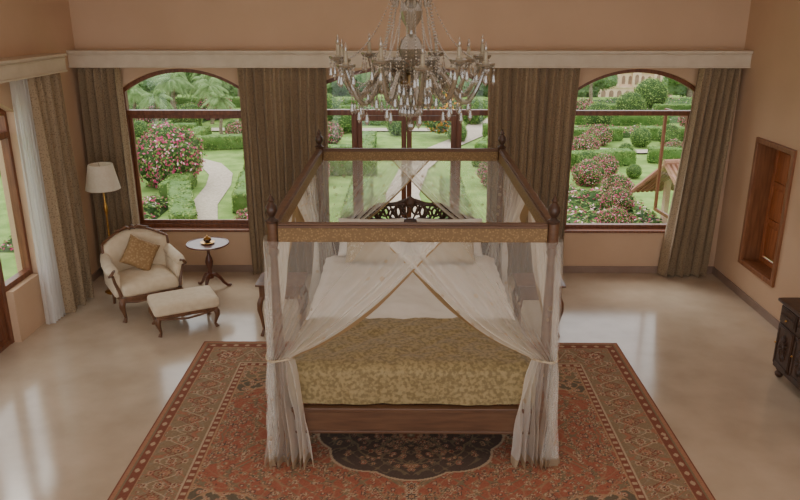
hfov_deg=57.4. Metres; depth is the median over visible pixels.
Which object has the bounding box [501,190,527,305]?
curtain
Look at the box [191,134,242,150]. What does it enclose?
hedge
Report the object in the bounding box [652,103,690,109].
hedge
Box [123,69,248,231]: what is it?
window
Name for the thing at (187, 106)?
topiary ball
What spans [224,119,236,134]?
topiary ball
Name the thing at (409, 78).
chandelier
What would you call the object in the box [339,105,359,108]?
hedge
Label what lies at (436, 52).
candle
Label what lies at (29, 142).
sheer curtain
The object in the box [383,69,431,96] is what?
tree
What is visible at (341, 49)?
candle
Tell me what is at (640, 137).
topiary ball
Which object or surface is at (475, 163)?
hedge
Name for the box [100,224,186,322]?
armchair
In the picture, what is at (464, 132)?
topiary ball
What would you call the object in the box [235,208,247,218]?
flowering bush
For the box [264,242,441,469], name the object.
curtain
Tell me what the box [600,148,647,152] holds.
garden path
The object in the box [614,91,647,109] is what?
topiary ball
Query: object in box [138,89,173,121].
palm tree
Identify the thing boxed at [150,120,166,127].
topiary ball
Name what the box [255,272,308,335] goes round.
nightstand
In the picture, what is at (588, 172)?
flowering bush
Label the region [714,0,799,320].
wall
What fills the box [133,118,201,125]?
hedge
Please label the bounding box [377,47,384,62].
candle
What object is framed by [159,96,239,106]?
hedge
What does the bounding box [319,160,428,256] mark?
curtain
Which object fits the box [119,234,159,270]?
throw cushion
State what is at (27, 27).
wall
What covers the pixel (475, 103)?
topiary ball
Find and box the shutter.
[759,150,790,268]
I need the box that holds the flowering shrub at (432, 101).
[421,85,462,134]
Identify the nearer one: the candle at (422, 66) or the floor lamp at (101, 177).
the candle at (422, 66)
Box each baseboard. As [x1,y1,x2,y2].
[92,267,102,281]
[183,265,252,271]
[562,266,713,272]
[712,267,779,329]
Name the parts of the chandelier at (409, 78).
arm, arm, arm, arm, arm, stem, lamp shade, arm, arm, arm, arm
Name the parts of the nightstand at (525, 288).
leg, leg, drawer, leg, leg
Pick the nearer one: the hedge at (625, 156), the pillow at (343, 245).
the pillow at (343, 245)
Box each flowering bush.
[136,106,167,123]
[136,120,206,187]
[197,96,232,119]
[226,120,241,133]
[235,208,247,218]
[327,121,343,144]
[475,161,486,186]
[571,159,606,186]
[572,132,600,150]
[576,97,593,109]
[585,124,613,145]
[592,153,619,178]
[596,205,633,222]
[597,186,635,211]
[600,173,634,194]
[664,138,682,147]
[678,109,690,126]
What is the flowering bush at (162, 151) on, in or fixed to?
on the lawn
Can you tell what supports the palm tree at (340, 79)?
on the lawn
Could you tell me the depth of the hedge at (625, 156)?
20.70 m
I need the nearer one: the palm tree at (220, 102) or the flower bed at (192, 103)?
the palm tree at (220, 102)
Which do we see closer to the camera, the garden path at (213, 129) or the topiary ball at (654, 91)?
the garden path at (213, 129)
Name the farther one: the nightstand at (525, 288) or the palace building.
the palace building
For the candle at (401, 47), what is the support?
on the chandelier at (409, 78)
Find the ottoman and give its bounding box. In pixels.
[147,285,219,337]
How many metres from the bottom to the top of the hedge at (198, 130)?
0.481 m
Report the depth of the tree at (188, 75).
38.79 m
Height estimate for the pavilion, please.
1.560 m
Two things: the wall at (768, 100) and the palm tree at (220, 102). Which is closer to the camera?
the wall at (768, 100)
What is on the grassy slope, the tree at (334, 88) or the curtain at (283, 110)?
the tree at (334, 88)
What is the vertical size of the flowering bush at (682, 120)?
0.886 m
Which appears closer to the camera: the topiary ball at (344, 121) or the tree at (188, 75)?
the topiary ball at (344, 121)
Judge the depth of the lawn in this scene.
19.37 m
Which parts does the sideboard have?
door, drawer, door, drawer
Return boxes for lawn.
[0,97,771,280]
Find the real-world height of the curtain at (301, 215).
2.088 m
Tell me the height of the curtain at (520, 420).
2.088 m
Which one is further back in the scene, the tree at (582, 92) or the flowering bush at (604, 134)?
the tree at (582, 92)
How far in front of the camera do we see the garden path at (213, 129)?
26.93 m
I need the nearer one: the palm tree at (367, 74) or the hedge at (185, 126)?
the hedge at (185, 126)
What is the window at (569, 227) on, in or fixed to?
in the wall at (96, 24)
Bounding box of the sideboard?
[772,297,799,390]
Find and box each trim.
[0,53,67,82]
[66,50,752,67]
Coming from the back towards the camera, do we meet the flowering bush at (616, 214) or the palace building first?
the palace building
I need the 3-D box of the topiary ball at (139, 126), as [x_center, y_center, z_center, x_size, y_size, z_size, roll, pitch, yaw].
[-8.678,-3.898,24.268,0.852,0.845,0.858,-5,19,-15]
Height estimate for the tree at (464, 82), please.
3.554 m
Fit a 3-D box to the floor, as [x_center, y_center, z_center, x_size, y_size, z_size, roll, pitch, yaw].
[0.064,2.352,5.831,10.160,0.300,12.620,0,18,0]
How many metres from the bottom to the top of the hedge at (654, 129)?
0.481 m
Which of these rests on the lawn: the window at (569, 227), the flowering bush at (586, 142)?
the flowering bush at (586, 142)
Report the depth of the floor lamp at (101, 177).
10.04 m
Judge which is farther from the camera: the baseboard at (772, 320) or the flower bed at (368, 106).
the flower bed at (368, 106)
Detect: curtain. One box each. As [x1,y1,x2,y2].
[9,79,63,324]
[24,73,93,312]
[77,68,139,275]
[237,68,329,274]
[263,210,294,466]
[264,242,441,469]
[295,180,320,308]
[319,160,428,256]
[384,242,558,469]
[391,160,499,270]
[486,68,579,276]
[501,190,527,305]
[527,208,562,466]
[657,68,741,277]
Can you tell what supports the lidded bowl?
on the side table
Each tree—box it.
[127,84,150,120]
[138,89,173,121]
[139,76,191,96]
[150,73,189,104]
[153,72,194,109]
[184,72,233,93]
[188,75,223,96]
[191,77,228,123]
[192,87,237,96]
[200,74,234,89]
[201,92,235,133]
[327,79,345,87]
[327,79,345,96]
[334,80,355,96]
[334,92,363,96]
[342,70,386,96]
[347,71,383,97]
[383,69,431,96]
[411,81,432,96]
[426,70,483,96]
[429,81,469,96]
[475,83,487,96]
[577,79,602,96]
[584,75,618,96]
[589,77,609,99]
[662,77,692,96]
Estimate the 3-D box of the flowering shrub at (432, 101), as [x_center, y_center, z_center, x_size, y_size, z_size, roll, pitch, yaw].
[1.434,-4.846,25.318,1.512,1.688,1.600,0,18,0]
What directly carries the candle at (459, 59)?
on the chandelier at (409, 78)
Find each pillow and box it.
[338,218,403,255]
[416,218,482,256]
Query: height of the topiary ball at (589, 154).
0.634 m
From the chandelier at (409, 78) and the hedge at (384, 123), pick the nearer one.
the chandelier at (409, 78)
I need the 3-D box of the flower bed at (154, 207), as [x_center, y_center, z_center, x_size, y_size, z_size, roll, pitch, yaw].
[-6.320,-0.709,15.086,2.378,0.356,3.838,0,18,0]
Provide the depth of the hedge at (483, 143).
21.89 m
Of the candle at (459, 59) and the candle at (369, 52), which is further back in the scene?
the candle at (369, 52)
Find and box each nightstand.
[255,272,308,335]
[512,273,565,337]
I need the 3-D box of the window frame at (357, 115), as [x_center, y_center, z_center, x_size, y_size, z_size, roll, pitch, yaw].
[0.099,-1.195,11.104,3.000,3.160,0.250,0,18,0]
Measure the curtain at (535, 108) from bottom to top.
3.180 m
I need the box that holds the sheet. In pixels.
[305,255,515,319]
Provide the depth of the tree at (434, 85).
55.50 m
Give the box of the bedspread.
[290,317,535,405]
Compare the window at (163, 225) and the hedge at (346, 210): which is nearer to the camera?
the window at (163, 225)
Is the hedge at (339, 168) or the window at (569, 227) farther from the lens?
the hedge at (339, 168)
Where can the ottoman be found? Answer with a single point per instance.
(169, 305)
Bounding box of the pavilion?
[631,159,679,222]
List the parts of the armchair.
armrest, leg, frame, backrest, seat, seat frame, armrest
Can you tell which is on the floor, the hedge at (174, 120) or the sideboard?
the sideboard
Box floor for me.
[0,272,799,499]
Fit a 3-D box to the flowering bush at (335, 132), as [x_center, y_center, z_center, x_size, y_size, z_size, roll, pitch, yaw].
[-2.375,-3.836,24.013,1.039,0.880,1.103,4,18,11]
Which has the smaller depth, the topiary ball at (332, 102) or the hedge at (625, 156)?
the hedge at (625, 156)
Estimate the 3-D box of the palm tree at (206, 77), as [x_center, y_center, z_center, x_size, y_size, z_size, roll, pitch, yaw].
[-8.007,-6.409,30.168,1.474,1.837,1.544,-2,18,-7]
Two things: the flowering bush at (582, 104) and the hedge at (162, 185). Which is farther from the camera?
the flowering bush at (582, 104)
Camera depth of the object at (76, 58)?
10.20 m
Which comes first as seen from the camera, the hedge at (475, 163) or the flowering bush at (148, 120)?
the hedge at (475, 163)
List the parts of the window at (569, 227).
casement sash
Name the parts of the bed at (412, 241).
post, canopy rail, post, headboard, canopy rail, footboard, canopy rail, post, canopy rail, post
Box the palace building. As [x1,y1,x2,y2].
[598,73,671,96]
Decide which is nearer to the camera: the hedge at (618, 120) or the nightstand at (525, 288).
the nightstand at (525, 288)
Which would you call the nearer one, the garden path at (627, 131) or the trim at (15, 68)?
the trim at (15, 68)
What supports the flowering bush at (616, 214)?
in the flower bed at (583, 207)
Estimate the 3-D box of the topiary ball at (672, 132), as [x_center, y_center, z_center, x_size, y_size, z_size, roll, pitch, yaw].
[8.817,-3.760,23.943,0.781,0.775,0.786,-2,18,-6]
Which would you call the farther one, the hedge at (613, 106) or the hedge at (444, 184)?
the hedge at (613, 106)
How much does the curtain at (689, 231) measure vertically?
3.180 m
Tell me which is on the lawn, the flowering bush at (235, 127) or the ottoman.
the flowering bush at (235, 127)
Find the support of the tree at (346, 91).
on the grassy slope
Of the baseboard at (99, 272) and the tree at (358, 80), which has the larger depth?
the tree at (358, 80)
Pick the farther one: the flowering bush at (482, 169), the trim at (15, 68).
the flowering bush at (482, 169)
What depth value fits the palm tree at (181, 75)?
31.90 m
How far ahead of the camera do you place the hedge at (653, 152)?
21.03 m
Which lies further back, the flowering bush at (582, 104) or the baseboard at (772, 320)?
the flowering bush at (582, 104)
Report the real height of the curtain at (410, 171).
2.088 m
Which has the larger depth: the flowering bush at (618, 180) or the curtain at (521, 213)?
the flowering bush at (618, 180)
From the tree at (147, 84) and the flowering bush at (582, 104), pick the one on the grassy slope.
the tree at (147, 84)
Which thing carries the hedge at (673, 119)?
on the lawn
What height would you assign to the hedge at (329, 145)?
0.481 m
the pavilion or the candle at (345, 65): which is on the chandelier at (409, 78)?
the candle at (345, 65)
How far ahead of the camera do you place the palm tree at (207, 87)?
27.91 m
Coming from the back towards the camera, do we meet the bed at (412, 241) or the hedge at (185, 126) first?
the hedge at (185, 126)
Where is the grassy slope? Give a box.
[178,76,685,96]
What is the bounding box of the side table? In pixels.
[186,237,231,285]
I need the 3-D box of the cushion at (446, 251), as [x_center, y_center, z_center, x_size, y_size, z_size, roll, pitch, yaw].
[0.594,-0.073,9.051,0.685,0.449,0.272,-1,18,-4]
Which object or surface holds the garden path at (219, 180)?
on the lawn
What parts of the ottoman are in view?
leg, leg, seat, seat frame, leg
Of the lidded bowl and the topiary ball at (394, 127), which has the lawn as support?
the topiary ball at (394, 127)
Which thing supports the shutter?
attached to the window at (773, 165)
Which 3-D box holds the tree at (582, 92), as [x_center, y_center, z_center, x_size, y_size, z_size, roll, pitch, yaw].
[9.333,-9.536,38.920,3.001,2.962,2.682,-6,19,-19]
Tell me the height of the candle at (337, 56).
0.102 m
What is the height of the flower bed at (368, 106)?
0.385 m
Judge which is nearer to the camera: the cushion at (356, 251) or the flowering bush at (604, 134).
the cushion at (356, 251)
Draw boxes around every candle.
[335,45,341,58]
[339,48,343,61]
[342,52,349,67]
[366,42,372,54]
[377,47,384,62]
[398,46,404,59]
[419,54,426,69]
[433,42,438,54]
[455,47,462,62]
[465,48,471,60]
[479,44,483,57]
[482,52,488,66]
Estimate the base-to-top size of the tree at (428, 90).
8.292 m
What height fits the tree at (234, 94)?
13.030 m
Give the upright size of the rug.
0.011 m
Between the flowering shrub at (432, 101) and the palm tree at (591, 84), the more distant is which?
the palm tree at (591, 84)
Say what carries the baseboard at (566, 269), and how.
attached to the wall at (96, 24)
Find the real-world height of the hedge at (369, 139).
0.481 m
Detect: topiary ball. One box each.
[133,120,150,139]
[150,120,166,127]
[177,103,202,124]
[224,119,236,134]
[327,93,340,120]
[332,107,351,133]
[386,117,406,135]
[447,126,467,141]
[461,97,487,124]
[576,150,597,163]
[582,101,613,125]
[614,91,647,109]
[618,142,633,150]
[626,164,642,178]
[629,127,651,147]
[633,77,668,108]
[656,123,681,144]
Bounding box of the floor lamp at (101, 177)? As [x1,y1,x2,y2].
[85,162,120,294]
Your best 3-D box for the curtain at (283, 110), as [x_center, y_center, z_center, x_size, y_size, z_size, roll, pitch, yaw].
[-1.672,-1.141,10.844,1.263,3.180,0.247,0,18,1]
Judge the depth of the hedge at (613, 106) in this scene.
30.83 m
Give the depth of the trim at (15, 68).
8.73 m
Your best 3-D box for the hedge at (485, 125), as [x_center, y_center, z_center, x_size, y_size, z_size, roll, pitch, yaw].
[4.033,-4.196,25.632,2.294,0.481,0.582,0,18,0]
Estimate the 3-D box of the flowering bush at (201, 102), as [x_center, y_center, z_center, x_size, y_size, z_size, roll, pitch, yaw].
[-7.533,-5.867,29.758,1.493,1.198,1.441,6,19,19]
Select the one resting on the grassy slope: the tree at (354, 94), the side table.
the tree at (354, 94)
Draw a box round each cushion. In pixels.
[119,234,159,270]
[345,242,398,262]
[424,242,474,262]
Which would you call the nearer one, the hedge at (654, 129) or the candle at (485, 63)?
the candle at (485, 63)
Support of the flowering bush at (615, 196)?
in the flower bed at (583, 207)
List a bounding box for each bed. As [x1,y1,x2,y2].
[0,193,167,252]
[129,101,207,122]
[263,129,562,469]
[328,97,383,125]
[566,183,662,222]
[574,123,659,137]
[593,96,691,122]
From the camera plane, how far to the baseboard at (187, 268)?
11.47 m
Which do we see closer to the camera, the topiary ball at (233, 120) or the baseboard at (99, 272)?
the baseboard at (99, 272)
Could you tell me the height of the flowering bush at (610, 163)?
0.734 m
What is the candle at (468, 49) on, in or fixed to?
on the chandelier at (409, 78)
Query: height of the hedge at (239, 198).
0.481 m
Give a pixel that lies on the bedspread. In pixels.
(424, 360)
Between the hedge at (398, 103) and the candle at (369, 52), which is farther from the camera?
the hedge at (398, 103)
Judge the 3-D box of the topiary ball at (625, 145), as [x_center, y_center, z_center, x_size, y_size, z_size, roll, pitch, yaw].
[6.798,-2.997,22.001,0.497,0.493,0.500,-3,18,-8]
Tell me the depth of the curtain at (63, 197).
9.63 m
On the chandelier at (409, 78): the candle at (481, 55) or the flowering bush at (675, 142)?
the candle at (481, 55)
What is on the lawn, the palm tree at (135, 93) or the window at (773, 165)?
the palm tree at (135, 93)
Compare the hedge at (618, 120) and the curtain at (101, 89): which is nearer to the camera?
the curtain at (101, 89)
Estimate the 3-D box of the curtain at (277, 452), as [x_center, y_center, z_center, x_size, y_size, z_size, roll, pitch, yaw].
[-1.137,0.639,7.146,0.142,2.088,1.999,0,18,0]
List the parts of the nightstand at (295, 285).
leg, leg, drawer, leg, leg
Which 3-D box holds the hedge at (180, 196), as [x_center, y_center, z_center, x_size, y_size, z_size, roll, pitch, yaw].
[-4.615,-0.896,15.429,0.581,0.566,3.276,-6,19,-17]
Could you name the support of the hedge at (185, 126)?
on the lawn
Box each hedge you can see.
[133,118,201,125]
[147,122,198,130]
[158,170,196,200]
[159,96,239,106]
[166,179,197,218]
[187,126,211,135]
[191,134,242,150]
[231,170,246,213]
[328,144,351,147]
[328,161,377,175]
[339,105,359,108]
[340,177,373,217]
[343,98,425,108]
[362,130,376,147]
[368,115,425,125]
[439,177,473,217]
[471,161,482,166]
[474,135,487,147]
[482,123,487,136]
[570,148,637,168]
[573,126,623,140]
[575,116,669,125]
[606,103,645,109]
[640,126,684,140]
[647,145,681,163]
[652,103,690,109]
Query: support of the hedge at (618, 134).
on the lawn
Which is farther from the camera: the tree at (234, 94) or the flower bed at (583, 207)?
the tree at (234, 94)
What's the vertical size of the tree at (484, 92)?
4.146 m
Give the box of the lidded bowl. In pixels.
[200,235,214,243]
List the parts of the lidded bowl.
dish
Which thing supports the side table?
on the floor
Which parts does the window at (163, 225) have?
casement sash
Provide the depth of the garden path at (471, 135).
20.83 m
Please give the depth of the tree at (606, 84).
38.67 m
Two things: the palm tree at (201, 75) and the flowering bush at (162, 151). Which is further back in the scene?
the palm tree at (201, 75)
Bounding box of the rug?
[107,341,715,499]
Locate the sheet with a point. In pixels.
(340, 287)
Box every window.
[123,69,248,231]
[564,69,694,232]
[738,137,796,286]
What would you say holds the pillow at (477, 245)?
on the sheet
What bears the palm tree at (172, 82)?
on the lawn
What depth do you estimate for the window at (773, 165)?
10.05 m
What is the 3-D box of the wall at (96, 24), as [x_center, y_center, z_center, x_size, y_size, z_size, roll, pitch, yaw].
[0.119,-2.222,10.804,10.160,5.300,0.320,0,18,0]
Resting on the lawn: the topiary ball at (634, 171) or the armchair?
the topiary ball at (634, 171)
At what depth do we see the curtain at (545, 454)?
6.48 m
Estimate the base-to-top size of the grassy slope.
10.700 m
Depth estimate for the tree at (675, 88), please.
39.06 m
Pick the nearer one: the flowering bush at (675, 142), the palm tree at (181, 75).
the flowering bush at (675, 142)
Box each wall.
[0,0,100,315]
[68,0,750,265]
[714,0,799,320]
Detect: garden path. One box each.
[194,159,232,218]
[211,128,481,130]
[388,118,487,217]
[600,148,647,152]
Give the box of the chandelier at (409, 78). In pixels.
[329,0,494,130]

